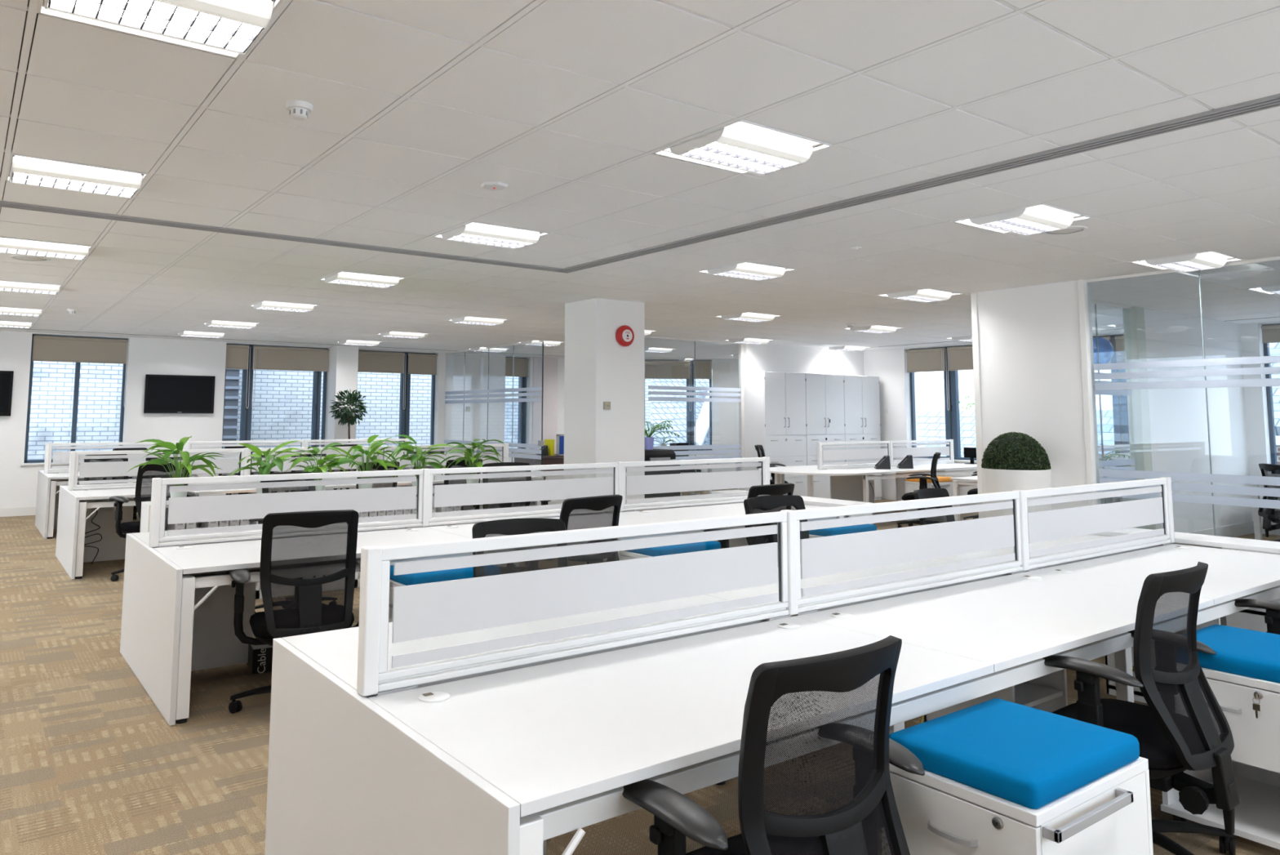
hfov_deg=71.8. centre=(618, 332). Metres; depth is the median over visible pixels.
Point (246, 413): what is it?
window
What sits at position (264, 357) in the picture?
roller blind
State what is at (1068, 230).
grille
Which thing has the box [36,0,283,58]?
ceiling light
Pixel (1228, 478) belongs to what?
glass wall
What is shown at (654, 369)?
roller blind
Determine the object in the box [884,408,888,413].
light switch
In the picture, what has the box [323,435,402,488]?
plant
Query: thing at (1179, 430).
wall
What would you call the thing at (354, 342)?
ceiling light
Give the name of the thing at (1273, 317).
trim
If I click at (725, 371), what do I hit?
wall
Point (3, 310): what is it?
ceiling light
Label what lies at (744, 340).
ceiling light
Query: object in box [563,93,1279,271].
ceiling track
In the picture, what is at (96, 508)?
cable
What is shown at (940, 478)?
seat cushion
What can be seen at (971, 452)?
computer monitor
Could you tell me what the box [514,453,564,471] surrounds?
desk
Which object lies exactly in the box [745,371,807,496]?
tall cabinet
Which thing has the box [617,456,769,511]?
screen
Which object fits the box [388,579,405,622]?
pedestal
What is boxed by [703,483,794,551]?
chair
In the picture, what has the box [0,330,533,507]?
wall
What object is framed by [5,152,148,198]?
ceiling light
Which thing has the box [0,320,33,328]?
ceiling light
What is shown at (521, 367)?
roller blind
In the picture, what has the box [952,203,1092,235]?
ceiling light
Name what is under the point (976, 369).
trim
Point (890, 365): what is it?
wall
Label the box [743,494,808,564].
chair
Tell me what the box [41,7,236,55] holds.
diffuser
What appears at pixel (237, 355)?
roller blind
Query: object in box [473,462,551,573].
chair
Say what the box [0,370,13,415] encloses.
wall screen
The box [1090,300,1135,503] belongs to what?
glass wall
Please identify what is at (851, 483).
desk
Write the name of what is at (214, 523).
ring binder
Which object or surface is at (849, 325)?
smoke detector
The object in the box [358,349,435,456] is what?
window
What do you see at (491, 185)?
sensor
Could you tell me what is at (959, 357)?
roller blind
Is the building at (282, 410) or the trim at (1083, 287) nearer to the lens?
the trim at (1083, 287)
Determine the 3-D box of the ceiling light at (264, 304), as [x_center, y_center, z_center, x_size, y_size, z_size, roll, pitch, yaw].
[-3.721,-0.335,9.820,0.578,0.153,0.578,4,-7,-36]
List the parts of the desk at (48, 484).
panel, leg, modesty panel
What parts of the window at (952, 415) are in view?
sill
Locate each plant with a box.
[126,435,223,497]
[226,440,307,493]
[284,442,355,490]
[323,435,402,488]
[384,434,458,489]
[440,438,504,483]
[644,420,679,449]
[653,435,676,445]
[1098,450,1130,477]
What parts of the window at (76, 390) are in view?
sill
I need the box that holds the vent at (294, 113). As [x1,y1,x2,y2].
[289,108,307,118]
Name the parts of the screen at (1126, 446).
frame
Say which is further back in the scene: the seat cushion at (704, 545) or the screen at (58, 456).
the screen at (58, 456)
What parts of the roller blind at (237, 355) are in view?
pull chain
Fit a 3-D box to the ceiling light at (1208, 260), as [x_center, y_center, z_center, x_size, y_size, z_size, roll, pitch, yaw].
[4.420,-0.592,6.899,0.578,0.153,0.578,4,-7,-36]
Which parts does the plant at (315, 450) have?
pot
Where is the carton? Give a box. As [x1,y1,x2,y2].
[246,644,272,674]
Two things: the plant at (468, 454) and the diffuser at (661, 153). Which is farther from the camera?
the plant at (468, 454)
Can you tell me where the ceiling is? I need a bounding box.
[0,0,1279,358]
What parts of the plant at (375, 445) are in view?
pot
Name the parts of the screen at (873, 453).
post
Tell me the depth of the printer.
12.04 m
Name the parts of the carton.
lid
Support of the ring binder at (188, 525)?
in the bookcase at (145, 505)
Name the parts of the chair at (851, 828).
armrest, seat, frame, armrest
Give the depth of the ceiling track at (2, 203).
5.93 m
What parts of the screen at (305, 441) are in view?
post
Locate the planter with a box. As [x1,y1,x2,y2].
[981,431,1051,517]
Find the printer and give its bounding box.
[644,448,679,497]
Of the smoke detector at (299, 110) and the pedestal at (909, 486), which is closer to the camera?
the smoke detector at (299, 110)
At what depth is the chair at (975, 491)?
12.20 m
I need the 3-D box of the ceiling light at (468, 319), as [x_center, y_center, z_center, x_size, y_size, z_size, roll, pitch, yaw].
[-1.792,-0.196,11.241,0.578,0.153,0.578,4,-7,-36]
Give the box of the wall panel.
[532,356,557,457]
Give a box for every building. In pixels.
[26,360,650,459]
[915,369,1112,410]
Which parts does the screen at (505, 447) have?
post, post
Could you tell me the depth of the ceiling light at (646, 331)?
12.65 m
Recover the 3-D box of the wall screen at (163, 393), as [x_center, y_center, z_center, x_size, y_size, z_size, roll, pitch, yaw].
[-7.024,0.980,14.156,1.010,0.605,0.077,4,-7,-36]
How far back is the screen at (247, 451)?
9.97 m
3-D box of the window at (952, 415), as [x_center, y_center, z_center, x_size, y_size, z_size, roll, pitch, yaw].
[5.677,1.178,14.803,0.250,1.935,2.000,4,-7,-36]
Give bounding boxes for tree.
[328,388,368,489]
[937,395,974,410]
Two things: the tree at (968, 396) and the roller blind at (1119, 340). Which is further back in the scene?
the tree at (968, 396)
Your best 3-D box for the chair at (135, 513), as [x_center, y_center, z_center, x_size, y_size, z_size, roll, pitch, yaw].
[-6.988,2.139,12.623,0.708,0.988,0.635,3,-6,-31]
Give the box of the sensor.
[480,181,507,190]
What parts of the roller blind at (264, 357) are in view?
pull chain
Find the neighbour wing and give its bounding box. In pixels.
[222,368,240,448]
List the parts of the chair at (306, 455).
frame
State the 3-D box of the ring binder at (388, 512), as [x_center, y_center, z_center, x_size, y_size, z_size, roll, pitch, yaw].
[-2.083,1.617,7.852,0.074,0.318,0.281,4,-7,-36]
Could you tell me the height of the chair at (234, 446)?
0.998 m
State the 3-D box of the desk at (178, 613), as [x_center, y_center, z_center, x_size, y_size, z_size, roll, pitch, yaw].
[-0.626,1.682,6.263,4.872,0.727,1.615,4,-7,-36]
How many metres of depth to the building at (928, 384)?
38.29 m
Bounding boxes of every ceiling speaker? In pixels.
[9,254,50,262]
[1041,225,1087,235]
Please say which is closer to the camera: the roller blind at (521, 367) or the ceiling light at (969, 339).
the ceiling light at (969, 339)
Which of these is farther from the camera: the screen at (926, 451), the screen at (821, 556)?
the screen at (926, 451)
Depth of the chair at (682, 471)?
16.78 m
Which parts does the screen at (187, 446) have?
post, frame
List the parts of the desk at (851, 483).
leg, leg, leg, modesty panel, leg, modesty panel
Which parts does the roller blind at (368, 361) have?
pull chain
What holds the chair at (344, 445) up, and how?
on the floor
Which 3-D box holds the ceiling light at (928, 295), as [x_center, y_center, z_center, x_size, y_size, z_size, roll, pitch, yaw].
[2.992,-0.413,8.820,0.578,0.153,0.578,4,-7,-36]
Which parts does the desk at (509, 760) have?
panel, leg, modesty panel, leg, leg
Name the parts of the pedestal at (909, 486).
drawer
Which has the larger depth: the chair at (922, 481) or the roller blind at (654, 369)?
the roller blind at (654, 369)
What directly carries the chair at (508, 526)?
on the floor
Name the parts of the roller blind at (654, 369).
pull chain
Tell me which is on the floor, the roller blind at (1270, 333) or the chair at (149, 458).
the chair at (149, 458)
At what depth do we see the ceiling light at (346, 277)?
7.79 m
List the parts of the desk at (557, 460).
leg, modesty panel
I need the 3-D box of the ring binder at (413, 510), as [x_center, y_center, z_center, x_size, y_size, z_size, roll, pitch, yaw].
[-1.894,1.631,7.992,0.074,0.318,0.281,4,-7,-36]
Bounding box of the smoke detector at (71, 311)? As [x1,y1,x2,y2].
[66,308,77,314]
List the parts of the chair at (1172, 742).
armrest, seat, armrest, leg, frame, leg, tension knob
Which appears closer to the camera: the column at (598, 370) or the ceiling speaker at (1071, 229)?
the ceiling speaker at (1071, 229)
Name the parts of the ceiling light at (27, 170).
lamp panel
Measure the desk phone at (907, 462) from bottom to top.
0.192 m
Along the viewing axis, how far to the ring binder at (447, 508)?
8.07 m
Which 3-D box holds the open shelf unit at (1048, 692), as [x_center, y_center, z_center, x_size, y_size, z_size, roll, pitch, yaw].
[1.580,1.520,3.719,0.420,0.580,0.400,4,-7,-36]
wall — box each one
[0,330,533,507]
[444,339,544,471]
[557,357,739,473]
[644,335,745,494]
[743,343,863,490]
[863,320,1279,535]
[1085,256,1279,535]
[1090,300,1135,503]
[1143,307,1252,532]
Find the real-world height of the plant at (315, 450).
0.443 m
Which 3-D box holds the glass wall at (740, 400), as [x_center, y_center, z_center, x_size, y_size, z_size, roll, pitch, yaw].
[0.876,1.409,13.639,2.880,2.672,0.060,4,-7,-36]
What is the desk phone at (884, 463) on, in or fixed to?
on the desk at (851, 483)
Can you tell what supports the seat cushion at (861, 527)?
on the pedestal at (810, 535)
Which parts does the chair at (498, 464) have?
frame, leg, armrest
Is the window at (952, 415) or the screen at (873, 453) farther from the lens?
the window at (952, 415)
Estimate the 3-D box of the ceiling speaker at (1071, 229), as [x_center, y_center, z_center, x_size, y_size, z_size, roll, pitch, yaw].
[2.914,-0.668,5.788,0.270,0.008,0.270,4,-7,-36]
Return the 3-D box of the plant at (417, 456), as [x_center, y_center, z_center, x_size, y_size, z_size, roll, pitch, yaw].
[-1.829,1.187,8.141,0.666,0.502,0.689,2,-6,-19]
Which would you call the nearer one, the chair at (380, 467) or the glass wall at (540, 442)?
the chair at (380, 467)
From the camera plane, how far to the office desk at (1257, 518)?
10.40 m
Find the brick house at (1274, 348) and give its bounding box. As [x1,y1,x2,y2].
[1269,342,1279,464]
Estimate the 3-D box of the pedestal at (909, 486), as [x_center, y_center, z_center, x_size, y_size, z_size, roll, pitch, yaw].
[4.288,2.331,12.168,0.579,0.575,0.456,4,-7,-36]
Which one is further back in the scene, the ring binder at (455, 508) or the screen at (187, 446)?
the screen at (187, 446)
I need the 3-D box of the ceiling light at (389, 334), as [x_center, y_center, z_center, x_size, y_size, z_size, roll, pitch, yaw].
[-3.220,-0.017,13.162,0.578,0.153,0.578,4,-7,-36]
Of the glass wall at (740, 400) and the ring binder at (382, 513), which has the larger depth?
the glass wall at (740, 400)
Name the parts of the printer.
control panel, scanner lid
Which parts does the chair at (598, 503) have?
frame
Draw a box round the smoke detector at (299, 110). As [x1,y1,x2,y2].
[284,100,312,120]
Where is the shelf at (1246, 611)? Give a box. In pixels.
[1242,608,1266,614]
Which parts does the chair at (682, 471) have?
backrest, seat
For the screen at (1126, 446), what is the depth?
11.64 m
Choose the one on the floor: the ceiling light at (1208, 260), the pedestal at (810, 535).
the pedestal at (810, 535)
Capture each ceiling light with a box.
[0,236,92,260]
[0,280,62,294]
[0,306,43,316]
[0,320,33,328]
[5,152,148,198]
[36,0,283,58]
[177,330,226,337]
[202,320,259,328]
[249,300,318,312]
[319,271,405,288]
[337,339,382,346]
[377,330,428,338]
[432,221,550,248]
[447,315,509,325]
[466,346,507,352]
[516,339,564,346]
[644,329,656,335]
[644,346,676,352]
[653,119,832,175]
[697,261,795,280]
[715,311,782,322]
[725,337,773,344]
[825,345,870,351]
[842,324,903,333]
[876,288,962,302]
[946,335,972,342]
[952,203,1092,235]
[1106,324,1123,328]
[1129,250,1243,271]
[1248,285,1279,294]
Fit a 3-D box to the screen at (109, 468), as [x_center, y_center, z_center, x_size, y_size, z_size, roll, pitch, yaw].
[-4.724,1.394,9.124,1.614,0.382,0.048,4,-7,-36]
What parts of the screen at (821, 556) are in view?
post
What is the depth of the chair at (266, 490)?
6.64 m
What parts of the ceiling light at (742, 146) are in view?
lamp panel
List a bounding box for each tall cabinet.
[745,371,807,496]
[804,373,845,498]
[843,374,881,500]
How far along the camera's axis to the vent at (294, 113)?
3.46 m
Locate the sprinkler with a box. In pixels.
[851,246,861,249]
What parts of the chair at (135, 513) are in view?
frame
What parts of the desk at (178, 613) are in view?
panel, leg, modesty panel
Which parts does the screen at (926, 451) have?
post, post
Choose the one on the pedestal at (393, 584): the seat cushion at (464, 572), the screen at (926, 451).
the seat cushion at (464, 572)
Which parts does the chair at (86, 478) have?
frame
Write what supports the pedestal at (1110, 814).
on the floor
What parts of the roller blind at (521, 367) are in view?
pull chain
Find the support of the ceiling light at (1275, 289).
hanging from the ceiling
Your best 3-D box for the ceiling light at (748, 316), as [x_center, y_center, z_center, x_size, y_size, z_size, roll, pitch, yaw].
[1.565,-0.235,10.741,0.578,0.153,0.578,4,-7,-36]
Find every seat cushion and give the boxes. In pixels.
[390,564,498,585]
[625,540,720,556]
[808,524,876,536]
[888,697,1139,808]
[906,475,952,482]
[1175,623,1279,682]
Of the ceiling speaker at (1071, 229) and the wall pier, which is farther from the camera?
the wall pier
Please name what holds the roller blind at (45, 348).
attached to the window at (76, 390)
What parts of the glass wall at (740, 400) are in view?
post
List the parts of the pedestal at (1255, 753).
handle, drawer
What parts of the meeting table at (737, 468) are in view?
leg, leg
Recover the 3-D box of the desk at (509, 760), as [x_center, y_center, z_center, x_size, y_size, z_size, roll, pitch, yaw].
[1.285,1.443,3.691,4.872,0.727,1.565,4,-7,-36]
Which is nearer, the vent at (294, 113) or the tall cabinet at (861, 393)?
the vent at (294, 113)
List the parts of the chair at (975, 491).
leg, seat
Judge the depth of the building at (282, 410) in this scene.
17.44 m
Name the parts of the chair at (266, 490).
leg, frame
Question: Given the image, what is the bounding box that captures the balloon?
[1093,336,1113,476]
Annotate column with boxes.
[563,297,644,501]
[977,280,1088,509]
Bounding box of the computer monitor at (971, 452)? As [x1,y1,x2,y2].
[963,447,977,464]
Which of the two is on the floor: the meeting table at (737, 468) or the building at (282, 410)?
the meeting table at (737, 468)
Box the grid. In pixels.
[0,0,1279,358]
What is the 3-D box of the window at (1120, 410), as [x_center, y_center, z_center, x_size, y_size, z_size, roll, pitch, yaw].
[7.185,0.990,12.774,0.250,1.935,2.130,4,-7,-36]
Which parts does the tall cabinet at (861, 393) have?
door, drawer, drawer, door, drawer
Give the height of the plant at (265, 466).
0.465 m
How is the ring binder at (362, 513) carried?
in the bookcase at (437, 508)
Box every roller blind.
[31,334,128,407]
[225,344,250,408]
[252,345,328,406]
[357,350,405,408]
[408,352,437,409]
[505,357,528,409]
[644,360,691,410]
[693,360,712,411]
[906,347,945,409]
[946,345,973,409]
[1093,336,1111,408]
[1114,334,1125,362]
[1261,324,1279,342]
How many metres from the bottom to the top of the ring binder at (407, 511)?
0.318 m
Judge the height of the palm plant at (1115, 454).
0.356 m
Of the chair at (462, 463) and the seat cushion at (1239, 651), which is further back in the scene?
the chair at (462, 463)
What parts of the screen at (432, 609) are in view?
post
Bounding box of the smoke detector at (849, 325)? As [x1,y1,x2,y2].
[845,323,853,328]
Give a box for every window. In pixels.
[20,333,128,465]
[222,343,327,457]
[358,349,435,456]
[505,356,527,453]
[644,359,711,450]
[909,344,976,462]
[1093,334,1130,467]
[1262,323,1279,476]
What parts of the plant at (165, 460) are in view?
pot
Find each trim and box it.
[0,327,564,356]
[870,328,1123,347]
[970,292,984,518]
[1077,279,1100,505]
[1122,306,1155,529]
[1230,316,1279,320]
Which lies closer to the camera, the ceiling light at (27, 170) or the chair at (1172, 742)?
the chair at (1172, 742)
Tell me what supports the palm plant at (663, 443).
on the window at (690, 414)
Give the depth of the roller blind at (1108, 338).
12.84 m
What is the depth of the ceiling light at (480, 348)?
15.91 m
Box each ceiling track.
[0,200,574,273]
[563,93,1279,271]
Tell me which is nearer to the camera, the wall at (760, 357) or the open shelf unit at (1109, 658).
the open shelf unit at (1109, 658)
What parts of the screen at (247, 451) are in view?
post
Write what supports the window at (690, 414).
in the wall at (725, 371)
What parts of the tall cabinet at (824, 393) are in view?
door, drawer, drawer, drawer, door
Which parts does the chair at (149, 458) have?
frame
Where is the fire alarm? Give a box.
[615,324,634,346]
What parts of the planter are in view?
pot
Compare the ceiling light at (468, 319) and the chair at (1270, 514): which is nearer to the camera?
the chair at (1270, 514)
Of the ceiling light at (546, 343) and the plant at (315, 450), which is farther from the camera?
the ceiling light at (546, 343)
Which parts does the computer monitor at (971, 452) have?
panel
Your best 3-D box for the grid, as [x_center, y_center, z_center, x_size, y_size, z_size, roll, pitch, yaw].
[0.171,-0.418,8.598,17.422,0.013,19.211,4,-7,-36]
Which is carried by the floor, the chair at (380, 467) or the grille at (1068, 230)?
the chair at (380, 467)
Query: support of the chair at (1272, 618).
on the floor
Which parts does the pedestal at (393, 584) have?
drawer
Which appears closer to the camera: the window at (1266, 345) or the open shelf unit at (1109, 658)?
the open shelf unit at (1109, 658)
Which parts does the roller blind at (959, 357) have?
pull chain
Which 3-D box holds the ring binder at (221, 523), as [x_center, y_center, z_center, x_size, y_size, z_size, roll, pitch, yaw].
[-3.180,1.538,7.045,0.074,0.318,0.281,4,-7,-36]
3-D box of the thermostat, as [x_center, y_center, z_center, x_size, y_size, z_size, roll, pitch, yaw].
[-0.123,0.745,9.089,0.076,0.080,0.033,4,-7,-36]
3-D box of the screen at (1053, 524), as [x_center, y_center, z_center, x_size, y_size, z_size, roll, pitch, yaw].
[2.578,0.995,4.728,1.656,0.382,0.048,4,-7,-36]
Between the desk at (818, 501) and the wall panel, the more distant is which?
the wall panel
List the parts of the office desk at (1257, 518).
leg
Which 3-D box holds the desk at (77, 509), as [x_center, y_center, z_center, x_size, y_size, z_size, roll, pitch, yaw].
[-3.390,2.028,9.982,4.872,0.727,1.660,4,-7,-36]
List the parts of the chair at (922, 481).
seat, leg, armrest, armrest, frame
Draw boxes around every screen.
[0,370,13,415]
[44,441,184,473]
[67,448,244,490]
[143,373,215,413]
[148,469,422,547]
[184,440,303,462]
[242,445,386,483]
[302,438,408,460]
[356,511,791,696]
[386,443,508,477]
[421,462,617,526]
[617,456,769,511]
[780,490,1024,614]
[817,440,891,469]
[889,439,954,466]
[1012,476,1174,570]
[1097,444,1130,468]
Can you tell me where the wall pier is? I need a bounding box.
[325,345,358,489]
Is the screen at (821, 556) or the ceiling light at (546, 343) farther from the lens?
the ceiling light at (546, 343)
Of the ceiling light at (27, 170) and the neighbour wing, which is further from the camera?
the neighbour wing
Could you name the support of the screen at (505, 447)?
attached to the desk at (77, 509)
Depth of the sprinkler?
6.40 m
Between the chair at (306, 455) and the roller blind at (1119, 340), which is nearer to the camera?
the chair at (306, 455)
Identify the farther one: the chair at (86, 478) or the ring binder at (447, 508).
the chair at (86, 478)
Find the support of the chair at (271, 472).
on the floor
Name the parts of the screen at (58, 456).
post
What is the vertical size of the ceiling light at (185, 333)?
0.153 m
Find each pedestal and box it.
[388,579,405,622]
[618,550,653,559]
[808,533,822,537]
[881,755,1153,854]
[904,480,954,521]
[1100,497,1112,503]
[1152,658,1279,848]
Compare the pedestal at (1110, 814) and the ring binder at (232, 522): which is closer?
the pedestal at (1110, 814)
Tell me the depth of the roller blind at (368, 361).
16.29 m
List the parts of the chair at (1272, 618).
armrest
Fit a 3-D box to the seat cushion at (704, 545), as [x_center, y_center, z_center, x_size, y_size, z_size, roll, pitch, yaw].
[0.346,1.397,5.812,0.524,0.064,0.406,4,-7,-36]
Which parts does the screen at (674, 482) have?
post, post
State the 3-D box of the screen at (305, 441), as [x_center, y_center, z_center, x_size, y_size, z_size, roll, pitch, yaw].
[-4.019,1.821,13.605,1.656,0.382,0.048,4,-7,-36]
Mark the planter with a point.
(1011, 460)
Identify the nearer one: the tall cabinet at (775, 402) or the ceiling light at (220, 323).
the ceiling light at (220, 323)
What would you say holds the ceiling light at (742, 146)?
hanging from the ceiling
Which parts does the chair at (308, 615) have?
armrest, leg, seat, frame, armrest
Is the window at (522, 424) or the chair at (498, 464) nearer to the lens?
the chair at (498, 464)
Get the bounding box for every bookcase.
[139,500,257,599]
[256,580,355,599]
[355,488,443,587]
[432,487,519,566]
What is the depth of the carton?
5.02 m
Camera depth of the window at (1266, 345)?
11.30 m
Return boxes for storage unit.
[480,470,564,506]
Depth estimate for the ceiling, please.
4.30 m
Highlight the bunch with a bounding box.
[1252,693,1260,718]
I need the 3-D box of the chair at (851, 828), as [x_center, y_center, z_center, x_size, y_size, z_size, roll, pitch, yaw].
[0.347,1.157,1.975,0.708,0.966,0.635,4,-7,-35]
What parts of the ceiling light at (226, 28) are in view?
lamp panel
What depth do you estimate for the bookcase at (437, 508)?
7.57 m
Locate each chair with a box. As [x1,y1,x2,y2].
[76,453,142,512]
[102,447,155,519]
[108,462,199,581]
[131,453,197,499]
[218,445,253,475]
[222,450,279,494]
[227,509,360,713]
[248,471,336,613]
[284,450,337,491]
[327,444,365,489]
[355,461,399,488]
[402,447,445,485]
[432,458,482,487]
[471,517,568,577]
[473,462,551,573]
[515,494,622,566]
[622,635,924,854]
[669,442,701,495]
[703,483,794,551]
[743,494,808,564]
[754,444,788,484]
[897,452,944,527]
[913,488,955,524]
[963,471,978,519]
[1042,561,1239,854]
[1234,598,1279,634]
[1257,463,1279,541]
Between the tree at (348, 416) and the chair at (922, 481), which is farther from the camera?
the tree at (348, 416)
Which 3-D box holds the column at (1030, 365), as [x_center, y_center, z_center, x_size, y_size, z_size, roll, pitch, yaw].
[3.827,0.900,8.195,0.100,2.672,1.040,4,-7,-36]
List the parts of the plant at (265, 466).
pot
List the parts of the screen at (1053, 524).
post, post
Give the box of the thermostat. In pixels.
[603,401,610,408]
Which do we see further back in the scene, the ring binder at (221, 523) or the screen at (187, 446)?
the screen at (187, 446)
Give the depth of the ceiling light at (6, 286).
8.32 m
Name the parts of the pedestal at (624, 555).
drawer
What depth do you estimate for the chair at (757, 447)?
13.66 m
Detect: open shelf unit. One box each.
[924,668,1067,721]
[1105,617,1220,702]
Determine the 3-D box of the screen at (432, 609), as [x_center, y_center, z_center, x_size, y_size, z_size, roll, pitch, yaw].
[-0.030,0.806,2.808,1.614,0.382,0.048,4,-7,-36]
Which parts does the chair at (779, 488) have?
armrest, frame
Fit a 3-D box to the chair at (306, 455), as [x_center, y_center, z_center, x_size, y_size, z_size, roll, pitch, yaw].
[-3.930,2.015,11.322,0.708,1.003,0.635,4,-7,-36]
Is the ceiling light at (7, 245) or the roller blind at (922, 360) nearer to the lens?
the ceiling light at (7, 245)
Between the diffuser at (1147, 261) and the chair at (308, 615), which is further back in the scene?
the diffuser at (1147, 261)
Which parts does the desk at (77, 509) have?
panel, leg, modesty panel, leg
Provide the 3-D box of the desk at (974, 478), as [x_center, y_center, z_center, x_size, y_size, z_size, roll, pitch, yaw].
[5.796,2.152,11.041,3.198,0.727,1.600,4,-7,-36]
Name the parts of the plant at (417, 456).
pot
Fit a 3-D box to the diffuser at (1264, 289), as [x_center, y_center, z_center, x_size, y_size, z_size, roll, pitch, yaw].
[6.220,-0.439,8.493,0.576,0.058,0.123,4,-7,-36]
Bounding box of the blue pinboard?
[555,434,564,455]
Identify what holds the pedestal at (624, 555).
on the floor
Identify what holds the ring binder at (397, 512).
in the bookcase at (437, 508)
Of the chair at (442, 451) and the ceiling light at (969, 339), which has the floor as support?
the chair at (442, 451)
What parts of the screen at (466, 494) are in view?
post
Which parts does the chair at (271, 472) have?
frame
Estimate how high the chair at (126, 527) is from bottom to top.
1.028 m
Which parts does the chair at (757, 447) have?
frame, seat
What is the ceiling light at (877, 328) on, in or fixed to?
hanging from the ceiling
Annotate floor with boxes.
[0,488,1279,854]
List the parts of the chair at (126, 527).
leg, armrest, seat, frame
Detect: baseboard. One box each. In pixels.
[0,506,35,516]
[1186,520,1253,537]
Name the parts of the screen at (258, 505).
post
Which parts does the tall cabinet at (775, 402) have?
door, drawer, drawer, drawer, door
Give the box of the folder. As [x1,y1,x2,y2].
[544,439,554,455]
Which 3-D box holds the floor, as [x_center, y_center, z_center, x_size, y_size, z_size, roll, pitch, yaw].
[0.204,2.293,8.197,17.300,0.120,19.020,4,-7,-36]
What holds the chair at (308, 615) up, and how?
on the floor
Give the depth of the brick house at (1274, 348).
15.10 m
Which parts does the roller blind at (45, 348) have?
pull chain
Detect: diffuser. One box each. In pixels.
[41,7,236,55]
[658,148,742,172]
[958,218,1004,231]
[1135,260,1163,268]
[1253,288,1270,293]
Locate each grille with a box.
[13,256,47,261]
[1045,227,1083,234]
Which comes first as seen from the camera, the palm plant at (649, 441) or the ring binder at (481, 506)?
the ring binder at (481, 506)
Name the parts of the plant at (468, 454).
pot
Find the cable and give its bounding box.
[84,507,102,564]
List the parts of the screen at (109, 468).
post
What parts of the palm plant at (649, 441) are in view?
pot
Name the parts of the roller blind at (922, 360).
pull chain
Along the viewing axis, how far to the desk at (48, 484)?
10.77 m
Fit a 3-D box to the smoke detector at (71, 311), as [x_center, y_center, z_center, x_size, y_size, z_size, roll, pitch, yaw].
[-6.333,-0.244,10.246,0.104,0.057,0.104,4,-7,-36]
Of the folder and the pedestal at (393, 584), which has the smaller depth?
the pedestal at (393, 584)
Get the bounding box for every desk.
[35,466,430,538]
[55,472,542,578]
[120,496,844,725]
[264,534,1279,854]
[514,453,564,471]
[711,489,874,547]
[758,462,977,510]
[950,475,1132,520]
[1088,527,1279,631]
[1251,484,1279,539]
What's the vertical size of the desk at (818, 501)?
0.748 m
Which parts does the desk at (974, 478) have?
leg, leg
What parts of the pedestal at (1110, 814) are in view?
handle, drawer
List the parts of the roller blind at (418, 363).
pull chain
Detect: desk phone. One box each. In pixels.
[535,444,547,455]
[874,454,890,469]
[897,454,913,468]
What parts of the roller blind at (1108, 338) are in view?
pull chain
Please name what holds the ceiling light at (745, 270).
hanging from the ceiling
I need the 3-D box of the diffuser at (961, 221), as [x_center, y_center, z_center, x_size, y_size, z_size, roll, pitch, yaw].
[2.362,-0.718,5.652,0.576,0.058,0.123,4,-7,-36]
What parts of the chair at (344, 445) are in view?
frame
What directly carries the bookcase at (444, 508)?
on the floor
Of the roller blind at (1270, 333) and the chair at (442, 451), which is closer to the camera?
the roller blind at (1270, 333)
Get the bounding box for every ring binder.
[167,523,185,529]
[185,522,196,528]
[200,520,218,528]
[217,520,229,526]
[228,519,239,525]
[239,519,249,524]
[360,511,368,517]
[368,511,377,516]
[377,510,386,515]
[386,509,394,515]
[394,509,403,515]
[403,508,411,514]
[411,496,417,513]
[431,494,435,512]
[445,506,453,511]
[453,505,461,511]
[462,504,483,510]
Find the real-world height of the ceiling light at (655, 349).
0.153 m
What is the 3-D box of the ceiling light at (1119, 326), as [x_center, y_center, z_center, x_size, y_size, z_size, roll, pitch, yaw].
[6.851,-0.134,11.661,0.578,0.153,0.578,4,-7,-36]
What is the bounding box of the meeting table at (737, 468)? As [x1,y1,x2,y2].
[675,455,739,493]
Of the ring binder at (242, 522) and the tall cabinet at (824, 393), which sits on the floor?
the tall cabinet at (824, 393)
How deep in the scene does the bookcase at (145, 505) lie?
6.81 m

